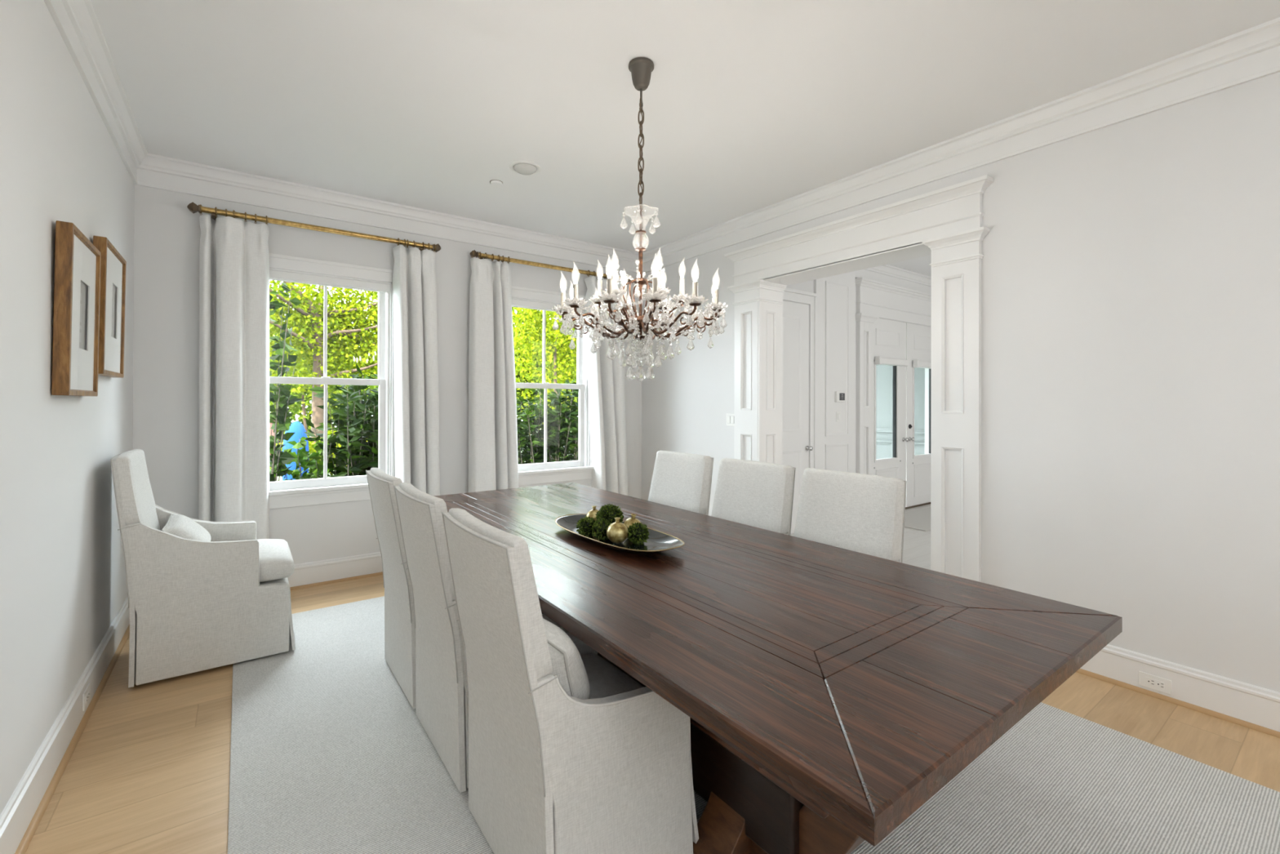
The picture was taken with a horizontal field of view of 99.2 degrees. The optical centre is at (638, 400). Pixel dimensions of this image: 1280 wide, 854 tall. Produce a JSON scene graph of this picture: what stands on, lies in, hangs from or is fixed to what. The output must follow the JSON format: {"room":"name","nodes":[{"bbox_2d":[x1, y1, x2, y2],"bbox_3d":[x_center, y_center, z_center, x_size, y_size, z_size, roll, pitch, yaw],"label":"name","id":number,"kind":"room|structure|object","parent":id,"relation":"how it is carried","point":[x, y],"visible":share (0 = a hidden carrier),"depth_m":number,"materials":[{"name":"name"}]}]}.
{"room":"dining room","nodes":[
{"label":"dining room","id":0,"kind":"room"},
{"bbox_2d":[0,0,134,814],"bbox_3d":[-1.281,-0.107,0.655,0.150,3.048,7.569,0,0,-36],"label":"wall","id":1,"kind":"structure","parent":0,"point":[63,581],"depth_m":1.98,"materials":[{"name":"white paint"}]},
{"bbox_2d":[0,595,129,853],"bbox_3d":[-1.182,1.326,0.664,0.034,0.182,7.269,0,0,-36],"label":"baseboard","id":2,"kind":"structure","parent":1,"relation":"attached to","point":[22,814],"depth_m":2.06,"materials":[{"name":"white paint"}]},
{"bbox_2d":[51,220,101,395],"bbox_3d":[-2.316,-0.345,2.253,0.046,0.654,0.514,1,-1,-36],"label":"picture frame","id":3,"kind":"object","parent":1,"relation":"attached to","point":[77,261],"visible":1,"depth_m":2.16,"materials":[{"name":"brown wood"}]},
{"bbox_2d":[79,280,88,350],"bbox_3d":[-2.321,-0.345,2.250,0.018,0.614,0.474,0,0,-36],"label":"artwork","id":4,"kind":"object","parent":3,"relation":"attached to","point":[83,285],"depth_m":2.32,"materials":[{"name":"grey paper"}]},
{"bbox_2d":[82,682,90,711],"bbox_3d":[-2.486,1.335,2.455,0.009,0.075,0.125,0,0,-36],"label":"wall outlet","id":5,"kind":"object","parent":1,"relation":"attached to","point":[86,695],"visible":1,"depth_m":2.44,"materials":[{"name":"white plastic"}]},
{"bbox_2d":[85,688,89,702],"bbox_3d":[-2.483,1.335,2.457,0.002,0.034,0.068,0,0,-36],"label":"receptacle","id":6,"kind":"object","parent":5,"relation":"attached to","point":[87,693],"depth_m":2.45,"materials":[{"name":"white plastic"}]},
{"bbox_2d":[44,0,147,184],"bbox_3d":[-1.158,-1.529,0.685,0.072,0.203,7.269,0,0,-36],"label":"trim","id":7,"kind":"structure","parent":1,"relation":"attached to","point":[77,22],"depth_m":2.55,"materials":[{"name":"white paint"}]},
{"bbox_2d":[93,235,126,377],"bbox_3d":[-2.702,-0.448,2.782,0.046,0.647,0.550,1,-1,-36],"label":"picture frame","id":8,"kind":"object","parent":1,"relation":"attached to","point":[113,265],"visible":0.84,"depth_m":2.76,"materials":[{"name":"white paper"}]},
{"bbox_2d":[111,284,116,338],"bbox_3d":[-2.707,-0.448,2.779,0.017,0.607,0.510,0,0,-36],"label":"artwork","id":9,"kind":"object","parent":8,"relation":"attached to","point":[113,286],"depth_m":2.87,"materials":[{"name":"grey paper"}]},
{"bbox_2d":[133,184,641,564],"bbox_3d":[-1.672,-0.093,4.933,4.565,3.048,0.200,0,0,-36],"label":"wall","id":10,"kind":"structure","parent":0,"point":[167,234],"depth_m":4.09,"materials":[{"name":"white paint"}]},
{"bbox_2d":[186,202,440,252],"bbox_3d":[-2.393,-1.293,4.203,1.678,0.081,0.131,0,0,-36],"label":"curtain rod","id":11,"kind":"object","parent":10,"relation":"attached to","point":[193,207],"visible":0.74,"depth_m":4.07,"materials":[{"name":"gold metal"}]},
{"bbox_2d":[198,204,269,539],"bbox_3d":[-2.829,0.037,3.820,0.415,2.745,0.226,0,0,-36],"label":"curtain","id":12,"kind":"object","parent":11,"relation":"hanging from","point":[233,482],"visible":0.85,"depth_m":3.77,"materials":[{"name":"fabric"}]},
{"bbox_2d":[392,237,439,495],"bbox_3d":[-1.847,0.044,4.557,0.387,2.743,0.188,0,0,-36],"label":"curtain","id":13,"kind":"object","parent":11,"relation":"hanging from","point":[415,351],"visible":0.73,"depth_m":4.51,"materials":[{"name":"fabric"}]},
{"bbox_2d":[268,253,395,509],"bbox_3d":[-2.473,-0.138,4.308,1.200,1.888,0.245,0,0,-36],"label":"window","id":14,"kind":"structure","parent":10,"relation":"in","point":[302,492],"depth_m":4.34,"materials":[{"name":"white paint"}]},
{"bbox_2d":[269,269,390,293],"bbox_3d":[-2.445,-0.931,4.276,0.914,0.070,0.050,0,0,-36],"label":"roller shade","id":15,"kind":"object","parent":14,"relation":"attached to","point":[276,275],"visible":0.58,"depth_m":4.26,"materials":[{"name":"white fabric"}]},
{"bbox_2d":[287,551,382,590],"bbox_3d":[-1.643,1.339,4.807,4.175,0.182,0.034,0,0,-36],"label":"baseboard","id":16,"kind":"structure","parent":10,"relation":"attached to","point":[316,573],"depth_m":4.27,"materials":[{"name":"white paint"}]},
{"bbox_2d":[135,153,638,272],"bbox_3d":[-1.624,-1.516,4.801,4.175,0.203,0.072,0,0,-36],"label":"trim","id":17,"kind":"structure","parent":10,"relation":"attached to","point":[156,171],"depth_m":4.35,"materials":[{"name":"white paint"}]},
{"bbox_2d":[470,249,631,282],"bbox_3d":[-0.800,-1.285,5.367,1.763,0.081,0.131,0,0,-36],"label":"curtain rod","id":18,"kind":"object","parent":10,"relation":"attached to","point":[477,254],"visible":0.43,"depth_m":5.19,"materials":[{"name":"gold metal"}]},
{"bbox_2d":[467,251,519,492],"bbox_3d":[-1.282,0.047,4.959,0.503,2.743,0.199,0,0,-36],"label":"curtain","id":19,"kind":"object","parent":18,"relation":"hanging from","point":[493,458],"visible":0.82,"depth_m":4.86,"materials":[{"name":"fabric"}]},
{"bbox_2d":[583,270,628,495],"bbox_3d":[-0.320,0.052,5.684,0.514,2.743,0.197,0,0,-36],"label":"curtain","id":20,"kind":"object","parent":18,"relation":"hanging from","point":[606,376],"visible":0.59,"depth_m":5.63,"materials":[{"name":"fabric"}]},
{"bbox_2d":[511,285,593,485],"bbox_3d":[-0.924,-0.129,5.439,1.200,1.888,0.245,0,0,-36],"label":"window","id":21,"kind":"structure","parent":10,"relation":"in","point":[546,472],"depth_m":5.47,"materials":[{"name":"white paint"}]},
{"bbox_2d":[511,298,584,314],"bbox_3d":[-0.896,-0.922,5.407,0.914,0.070,0.050,0,0,-36],"label":"roller shade","id":22,"kind":"object","parent":21,"relation":"attached to","point":[515,303],"visible":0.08,"depth_m":5.30,"materials":[{"name":"white fabric"}]},
{"bbox_2d":[24,503,1279,853],"bbox_3d":[2.640,1.488,3.455,9.700,0.100,7.469,0,0,-36],"label":"floor","id":23,"kind":"structure","parent":0,"point":[148,771],"depth_m":2.24,"materials":[{"name":"brown wood"}]},
{"bbox_2d":[110,448,295,687],"bbox_3d":[-2.421,0.839,3.083,0.792,1.121,0.636,0,0,-36],"label":"armchair","id":24,"kind":"object","parent":23,"relation":"on","point":[194,606],"visible":1,"depth_m":2.82,"materials":[{"name":"fabric"}]},
{"bbox_2d":[160,514,211,541],"bbox_3d":[-2.515,0.767,3.029,0.213,0.225,0.474,0,0,-36],"label":"lumbar pillow","id":25,"kind":"object","parent":24,"relation":"on","point":[179,525],"visible":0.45,"depth_m":2.95,"materials":[{"name":"fabric"}]},
{"bbox_2d":[257,538,294,582],"bbox_3d":[-2.362,0.926,3.125,0.629,0.188,0.600,0,0,-36],"label":"seat cushion","id":26,"kind":"object","parent":24,"relation":"on","point":[275,562],"depth_m":3.05,"materials":[{"name":"fabric"}]},
{"bbox_2d":[226,595,1279,853],"bbox_3d":[-0.006,1.422,2.563,3.082,0.010,4.390,0,0,-36],"label":"area rug","id":27,"kind":"object","parent":23,"relation":"on","point":[330,753],"visible":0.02,"depth_m":2.00,"materials":[{"name":"white carpet"}]},
{"bbox_2d":[365,467,416,708],"bbox_3d":[-1.034,0.880,2.840,0.659,1.045,0.614,0,0,-36],"label":"dining chair","id":28,"kind":"object","parent":27,"relation":"on","point":[399,618],"visible":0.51,"depth_m":2.61,"materials":[{"name":"fabric"}]},
{"bbox_2d":[393,482,561,792],"bbox_3d":[-0.648,0.880,2.312,0.659,1.045,0.614,0,0,-36],"label":"dining chair","id":29,"kind":"object","parent":27,"relation":"on","point":[441,681],"visible":0.52,"depth_m":2.06,"materials":[{"name":"fabric"}]},
{"bbox_2d":[441,507,698,853],"bbox_3d":[-0.239,0.879,1.751,0.659,1.045,0.614,0,0,-36],"label":"dining chair","id":30,"kind":"object","parent":27,"relation":"on","point":[551,771],"visible":0.91,"depth_m":1.53,"materials":[{"name":"fabric"}]},
{"bbox_2d":[542,617,590,699],"bbox_3d":[-0.312,0.818,1.697,0.210,0.249,0.455,0,0,-35],"label":"lumbar pillow","id":31,"kind":"object","parent":30,"relation":"on","point":[567,664],"visible":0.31,"depth_m":1.55,"materials":[{"name":"fabric"}]},
{"bbox_2d":[580,653,644,698],"bbox_3d":[-0.210,0.985,1.772,0.456,0.133,0.473,0,0,-36],"label":"seat cushion","id":32,"kind":"object","parent":30,"relation":"on","point":[606,679],"depth_m":1.82,"materials":[{"name":"fabric"}]},
{"bbox_2d":[648,450,713,515],"bbox_3d":[0.082,0.886,3.588,0.659,1.045,0.614,0,0,-36],"label":"dining chair","id":33,"kind":"object","parent":27,"relation":"on","point":[681,480],"visible":0.22,"depth_m":3.67,"materials":[{"name":"fabric"}]},
{"bbox_2d":[711,457,795,535],"bbox_3d":[0.466,0.885,3.063,0.659,1.045,0.614,0,0,-36],"label":"dining chair","id":34,"kind":"object","parent":27,"relation":"on","point":[757,494],"visible":0.16,"depth_m":3.14,"materials":[{"name":"fabric"}]},
{"bbox_2d":[433,482,1122,853],"bbox_3d":[-0.078,1.042,2.662,1.389,0.750,3.436,0,0,-36],"label":"dining table","id":35,"kind":"object","parent":27,"relation":"on","point":[828,693],"visible":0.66,"depth_m":1.54,"materials":[{"name":"brown wood"}]},
{"bbox_2d":[555,513,684,553],"bbox_3d":[-0.117,0.641,2.607,0.341,0.049,0.847,0,0,-38],"label":"serving platter","id":36,"kind":"object","parent":35,"relation":"on","point":[658,541],"visible":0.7,"depth_m":2.51,"materials":[{"name":"silver metal"}]},
{"bbox_2d":[575,515,595,537],"bbox_3d":[-0.250,0.615,2.646,0.108,0.106,0.107,0,0,-36],"label":"boxwood ball","id":37,"kind":"object","parent":36,"relation":"on","point":[584,525],"visible":0.83,"depth_m":2.62,"materials":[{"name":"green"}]},
{"bbox_2d":[586,505,599,520],"bbox_3d":[-0.232,0.610,2.876,0.088,0.103,0.090,0,0,-26],"label":"pomegranate","id":38,"kind":"object","parent":36,"relation":"on","point":[593,513],"visible":0.5,"depth_m":2.85,"materials":[{"name":"gold metal"}]},
{"bbox_2d":[590,518,610,540],"bbox_3d":[-0.175,0.616,2.590,0.107,0.109,0.109,0,0,-36],"label":"boxwood ball","id":39,"kind":"object","parent":36,"relation":"on","point":[600,526],"visible":0.82,"depth_m":2.57,"materials":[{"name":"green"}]},
{"bbox_2d":[595,502,624,524],"bbox_3d":[-0.144,0.586,2.712,0.144,0.144,0.146,0,0,-36],"label":"boxwood ball","id":40,"kind":"object","parent":36,"relation":"on","point":[607,512],"visible":0.61,"depth_m":2.68,"materials":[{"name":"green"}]},
{"bbox_2d":[606,516,628,542],"bbox_3d":[-0.097,0.603,2.521,0.100,0.116,0.103,0,0,-17],"label":"pomegranate","id":41,"kind":"object","parent":36,"relation":"on","point":[617,531],"visible":1,"depth_m":2.49,"materials":[{"name":"gold metal"}]},
{"bbox_2d":[622,513,640,528],"bbox_3d":[-0.030,0.605,2.633,0.097,0.113,0.099,0,0,34],"label":"pomegranate","id":42,"kind":"object","parent":36,"relation":"on","point":[630,521],"visible":0.45,"depth_m":2.61,"materials":[{"name":"gold metal"}]},
{"bbox_2d":[627,521,649,544],"bbox_3d":[-0.002,0.615,2.519,0.109,0.106,0.113,0,0,-36],"label":"boxwood ball","id":43,"kind":"object","parent":36,"relation":"on","point":[638,533],"visible":1,"depth_m":2.49,"materials":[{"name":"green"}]},
{"bbox_2d":[793,467,906,562],"bbox_3d":[0.834,0.885,2.559,0.659,1.045,0.614,0,0,-36],"label":"dining chair","id":44,"kind":"object","parent":27,"relation":"on","point":[860,513],"visible":0.2,"depth_m":2.64,"materials":[{"name":"fabric"}]},
{"bbox_2d":[904,506,930,531],"bbox_3d":[3.656,1.446,6.761,1.660,0.012,0.630,0,0,-36],"label":"door mat","id":45,"kind":"object","parent":23,"relation":"on","point":[919,519],"visible":0.24,"depth_m":6.56,"materials":[{"name":"grey fabric"}]},
{"bbox_2d":[90,0,1279,252],"bbox_3d":[0.520,-1.671,1.942,4.565,0.100,7.619,0,0,-36],"label":"ceiling","id":46,"kind":"structure","parent":0,"point":[749,106],"depth_m":2.78,"materials":[{"name":"white paint"}]},
{"bbox_2d":[489,179,502,186],"bbox_3d":[-1.056,-1.611,4.046,0.092,0.016,0.092,0,0,-36],"label":"smoke detector","id":47,"kind":"object","parent":46,"relation":"attached to","point":[494,182],"visible":1,"depth_m":4.03,"materials":[{"name":"white paint"}]},
{"bbox_2d":[509,160,541,174],"bbox_3d":[-0.789,-1.601,3.791,0.216,0.035,0.216,0,0,-36],"label":"recessed light","id":48,"kind":"object","parent":46,"relation":"in","point":[523,167],"visible":1,"depth_m":3.75,"materials":[{"name":"white plastic"}]},
{"bbox_2d":[551,57,728,382],"bbox_3d":[0.011,-0.858,2.630,0.838,1.525,0.838,0,0,-36],"label":"chandelier","id":49,"kind":"object","parent":46,"relation":"hanging from","point":[641,68],"visible":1,"depth_m":2.55,"materials":[{"name":"clear glass"}]},
{"bbox_2d":[782,280,928,533],"bbox_3d":[2.910,-0.129,6.924,5.185,3.160,0.200,0,0,-36],"label":"wall","id":50,"kind":"structure","parent":0,"point":[808,286],"depth_m":6.60,"materials":[{"name":"white paint"}]},
{"bbox_2d":[782,287,817,533],"bbox_3d":[1.582,0.126,5.783,1.005,2.635,0.075,0,0,-36],"label":"door","id":51,"kind":"structure","parent":50,"relation":"in","point":[799,320],"depth_m":5.94,"materials":[{"name":"white paint"}]},
{"bbox_2d":[813,271,855,472],"bbox_3d":[2.288,-0.048,6.318,0.765,2.990,0.044,0,0,-36],"label":"trim","id":52,"kind":"structure","parent":50,"relation":"attached to","point":[836,294],"depth_m":6.30,"materials":[{"name":"white paint"}]},
{"bbox_2d":[835,411,840,421],"bbox_3d":[2.325,0.192,6.329,0.075,0.115,0.011,0,0,-36],"label":"light switch","id":53,"kind":"object","parent":50,"relation":"attached to","point":[838,413],"visible":1,"depth_m":6.32,"materials":[{"name":"white plastic"}]},
{"bbox_2d":[835,391,844,401],"bbox_3d":[2.344,-0.040,6.330,0.170,0.124,0.032,0,0,-36],"label":"thermostat","id":54,"kind":"object","parent":50,"relation":"attached to","point":[839,395],"visible":1,"depth_m":6.30,"materials":[{"name":"white plastic"}]},
{"bbox_2d":[875,355,908,365],"bbox_3d":[3.268,-0.496,7.001,0.720,0.105,0.072,0,0,-36],"label":"roller shade","id":55,"kind":"object","parent":50,"relation":"attached to","point":[879,360],"visible":1,"depth_m":6.93,"materials":[{"name":"white fabric"}]},
{"bbox_2d":[853,264,931,293],"bbox_3d":[2.998,-1.593,6.815,5.185,0.233,0.083,0,0,-36],"label":"trim","id":56,"kind":"structure","parent":50,"relation":"attached to","point":[886,273],"depth_m":7.11,"materials":[{"name":"white paint"}]},
{"bbox_2d":[855,277,931,509],"bbox_3d":[3.514,-0.002,7.229,2.290,2.910,0.220,0,0,-36],"label":"door","id":57,"kind":"structure","parent":50,"relation":"in","point":[893,321],"depth_m":7.13,"materials":[{"name":"white paint"}]},
{"bbox_2d":[912,359,931,368],"bbox_3d":[4.031,-0.491,7.559,0.750,0.105,0.072,0,0,-36],"label":"roller shade","id":58,"kind":"object","parent":50,"relation":"attached to","point":[916,363],"visible":0.73,"depth_m":7.39,"materials":[{"name":"white fabric"}]},
{"bbox_2d":[875,364,924,458],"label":"window","id":59,"kind":"structure","parent":0,"point":[884,373],"depth_m":8.65,"materials":[{"name":"clear glass"}]},
{"bbox_2d":[888,254,931,276],"bbox_3d":[4.500,-1.762,4.760,5.185,0.100,5.575,0,0,-36],"label":"ceiling","id":60,"kind":"structure","parent":0,"point":[921,265],"depth_m":6.88,"materials":[{"name":"white paint"}]},
{"bbox_2d":[641,71,1279,692],"bbox_3d":[2.321,-0.088,3.132,0.240,3.048,7.419,0,0,-36],"label":"wall","id":61,"kind":"structure","parent":0,"point":[1131,268],"depth_m":2.73,"materials":[{"name":"white paint"}]},
{"bbox_2d":[726,413,733,426],"bbox_3d":[0.839,0.178,4.947,0.011,0.114,0.118,0,0,-36],"label":"light switch","id":62,"kind":"object","parent":61,"relation":"attached to","point":[730,416],"visible":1,"depth_m":4.95,"materials":[{"name":"white plastic"}]},
{"bbox_2d":[724,174,994,582],"bbox_3d":[1.544,0.063,4.137,0.368,2.748,2.136,0,0,-36],"label":"trim","id":63,"kind":"structure","parent":61,"relation":"attached to","point":[945,224],"depth_m":3.47,"materials":[{"name":"white paint"}]},
{"bbox_2d":[642,17,1279,272],"bbox_3d":[2.155,-1.511,3.105,0.072,0.203,7.269,0,0,-36],"label":"trim","id":64,"kind":"structure","parent":61,"relation":"attached to","point":[1253,53],"depth_m":3.06,"materials":[{"name":"white paint"}]},
{"bbox_2d":[1138,671,1171,694],"bbox_3d":[2.501,1.369,2.638,0.009,0.068,0.116,0,0,-36],"label":"wall outlet","id":65,"kind":"object","parent":61,"relation":"attached to","point":[1153,682],"visible":1,"depth_m":2.63,"materials":[{"name":"white plastic"}]},
{"bbox_2d":[1145,676,1164,688],"bbox_3d":[2.498,1.369,2.636,0.002,0.034,0.068,0,0,-36],"label":"receptacle","id":66,"kind":"object","parent":65,"relation":"attached to","point":[1153,682],"depth_m":2.64,"materials":[{"name":"white plastic"}]},
{"bbox_2d":[1075,644,1279,737],"bbox_3d":[2.163,1.344,3.106,0.034,0.182,7.269,0,0,-36],"label":"baseboard","id":67,"kind":"structure","parent":61,"relation":"attached to","point":[1256,708],"depth_m":2.53,"materials":[{"name":"white paint"}]},
{"label":"outside","id":68,"kind":"structure","parent":0,"visible":0},
{"bbox_2d":[276,428,573,480],"bbox_3d":[-9.504,2.069,22.199,40.000,0.300,36.931,0,0,-36],"label":"ground","id":69,"kind":"structure","parent":68,"point":[281,477],"depth_m":13.45,"materials":[{"name":"green"}]},
{"bbox_2d":[269,417,275,466],"bbox_3d":[-5.844,1.057,8.547,0.300,1.650,0.360,0,0,-36],"label":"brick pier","id":70,"kind":"structure","parent":69,"relation":"on","point":[270,424],"depth_m":8.46,"materials":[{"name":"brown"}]},
{"bbox_2d":[269,281,303,481],"bbox_3d":[-3.326,0.405,4.990,0.466,2.944,0.377,0,0,23],"label":"shrub","id":71,"kind":"object","parent":69,"relation":"on","point":[282,396],"visible":0.48,"depth_m":4.95,"materials":[{"name":"green plant"}]},
{"bbox_2d":[269,316,309,434],"bbox_3d":[-12.115,-0.760,15.896,3.323,5.898,4.943,0,0,43],"label":"tree","id":72,"kind":"object","parent":69,"relation":"on","point":[297,404],"visible":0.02,"depth_m":16.57,"materials":[{"name":"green plant"}]},
{"bbox_2d":[269,434,336,480],"bbox_3d":[-3.405,1.110,5.317,0.799,1.537,0.770,0,0,-36],"label":"shrub","id":73,"kind":"object","parent":69,"relation":"on","point":[303,457],"visible":0.13,"depth_m":5.33,"materials":[{"name":"green plant"}]},
{"bbox_2d":[295,473,323,479],"bbox_3d":[-2.912,1.279,4.908,0.788,1.198,0.605,0,0,-36],"label":"shrub","id":74,"kind":"object","parent":69,"relation":"on","point":[308,475],"visible":0.02,"depth_m":5.06,"materials":[{"name":"green plant"}]},
{"bbox_2d":[269,430,367,477],"bbox_3d":[-4.966,1.155,9.030,3.590,1.471,1.577,0,0,-36],"label":"shrub","id":75,"kind":"object","parent":69,"relation":"on","point":[311,449],"visible":0.05,"depth_m":8.71,"materials":[{"name":"green plant"}]},
{"bbox_2d":[269,280,377,475],"bbox_3d":[-5.960,-1.296,10.281,4.268,6.470,2.680,0,0,-45],"label":"tree","id":76,"kind":"object","parent":69,"relation":"on","point":[312,316],"visible":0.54,"depth_m":9.95,"materials":[{"name":"green plant"}]},
{"bbox_2d":[269,309,377,431],"bbox_3d":[-10.184,-0.590,16.024,8.410,4.980,3.584,0,0,-36],"label":"tree","id":77,"kind":"object","parent":69,"relation":"on","point":[302,396],"visible":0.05,"depth_m":16.23,"materials":[{"name":"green plant"}]},
{"bbox_2d":[269,281,378,446],"bbox_3d":[-11.809,-0.817,21.313,13.346,10.748,4.030,0,0,-36],"label":"tree","id":78,"kind":"object","parent":69,"relation":"on","point":[308,415],"visible":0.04,"depth_m":20.24,"materials":[{"name":"green plant"}]},
{"bbox_2d":[304,363,378,477],"bbox_3d":[-2.897,0.749,5.701,1.221,2.263,1.215,0,0,6],"label":"shrub","id":79,"kind":"object","parent":69,"relation":"on","point":[359,455],"visible":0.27,"depth_m":5.51,"materials":[{"name":"green plant"}]},
{"bbox_2d":[368,308,527,388],"bbox_3d":[-5.868,-1.549,16.558,4.600,6.925,3.959,0,0,-36],"label":"tree","id":80,"kind":"object","parent":69,"relation":"on","point":[372,386],"visible":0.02,"depth_m":16.39,"materials":[{"name":"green plant"}]},
{"bbox_2d":[377,306,577,440],"bbox_3d":[-4.416,-1.353,21.626,11.196,9.888,3.518,0,0,-38],"label":"hedge","id":81,"kind":"object","parent":69,"relation":"on","point":[518,393],"visible":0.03,"depth_m":21.06,"materials":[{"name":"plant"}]},
{"bbox_2d":[511,306,577,401],"bbox_3d":[-1.825,-0.766,11.883,2.705,5.346,2.283,0,0,-36],"label":"tree","id":82,"kind":"object","parent":69,"relation":"on","point":[563,343],"visible":0.56,"depth_m":11.77,"materials":[{"name":"green plant"}]},
{"bbox_2d":[511,307,577,408],"bbox_3d":[-2.144,-2.002,15.210,3.619,7.842,5.033,0,0,34],"label":"tree","id":83,"kind":"object","parent":69,"relation":"on","point":[518,367],"visible":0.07,"depth_m":14.81,"materials":[{"name":"green plant"}]},
{"bbox_2d":[516,394,574,464],"bbox_3d":[-1.481,0.905,7.098,1.139,1.969,1.021,0,0,-36],"label":"shrub","id":84,"kind":"object","parent":69,"relation":"on","point":[531,455],"visible":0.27,"depth_m":7.05,"materials":[{"name":"green plant"}]},
{"bbox_2d":[514,309,577,400],"bbox_3d":[-1.403,-1.730,18.211,7.179,7.322,4.123,0,0,-36],"label":"tree","id":85,"kind":"object","parent":69,"relation":"on","point":[517,309],"visible":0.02,"depth_m":17.88,"materials":[{"name":"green plant"}]},
{"bbox_2d":[518,307,573,355],"bbox_3d":[-1.088,-1.123,12.663,4.777,6.069,2.340,0,0,-41],"label":"tree","id":86,"kind":"object","parent":69,"relation":"on","point":[521,308],"visible":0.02,"depth_m":11.81,"materials":[{"name":"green plant"}]},
{"bbox_2d":[516,379,578,435],"bbox_3d":[-1.168,0.615,12.975,5.499,2.598,2.448,0,0,-36],"label":"shrub","id":87,"kind":"object","parent":69,"relation":"on","point":[563,381],"visible":0.02,"depth_m":11.94,"materials":[{"name":"green plant"}]},
{"bbox_2d":[528,378,578,462],"bbox_3d":[-0.847,0.778,7.456,1.368,2.229,1.025,0,0,-36],"label":"shrub","id":88,"kind":"object","parent":69,"relation":"on","point":[573,449],"visible":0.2,"depth_m":7.21,"materials":[{"name":"green plant"}]},
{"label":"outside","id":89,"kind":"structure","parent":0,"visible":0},
{"bbox_2d":[282,421,309,480],"bbox_3d":[-5.127,0.932,8.142,0.340,1.240,0.593,0,0,-36],"label":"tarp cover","id":90,"kind":"object","parent":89,"point":[296,427],"visible":0.32,"depth_m":7.95,"materials":[{"name":"blue plastic"}]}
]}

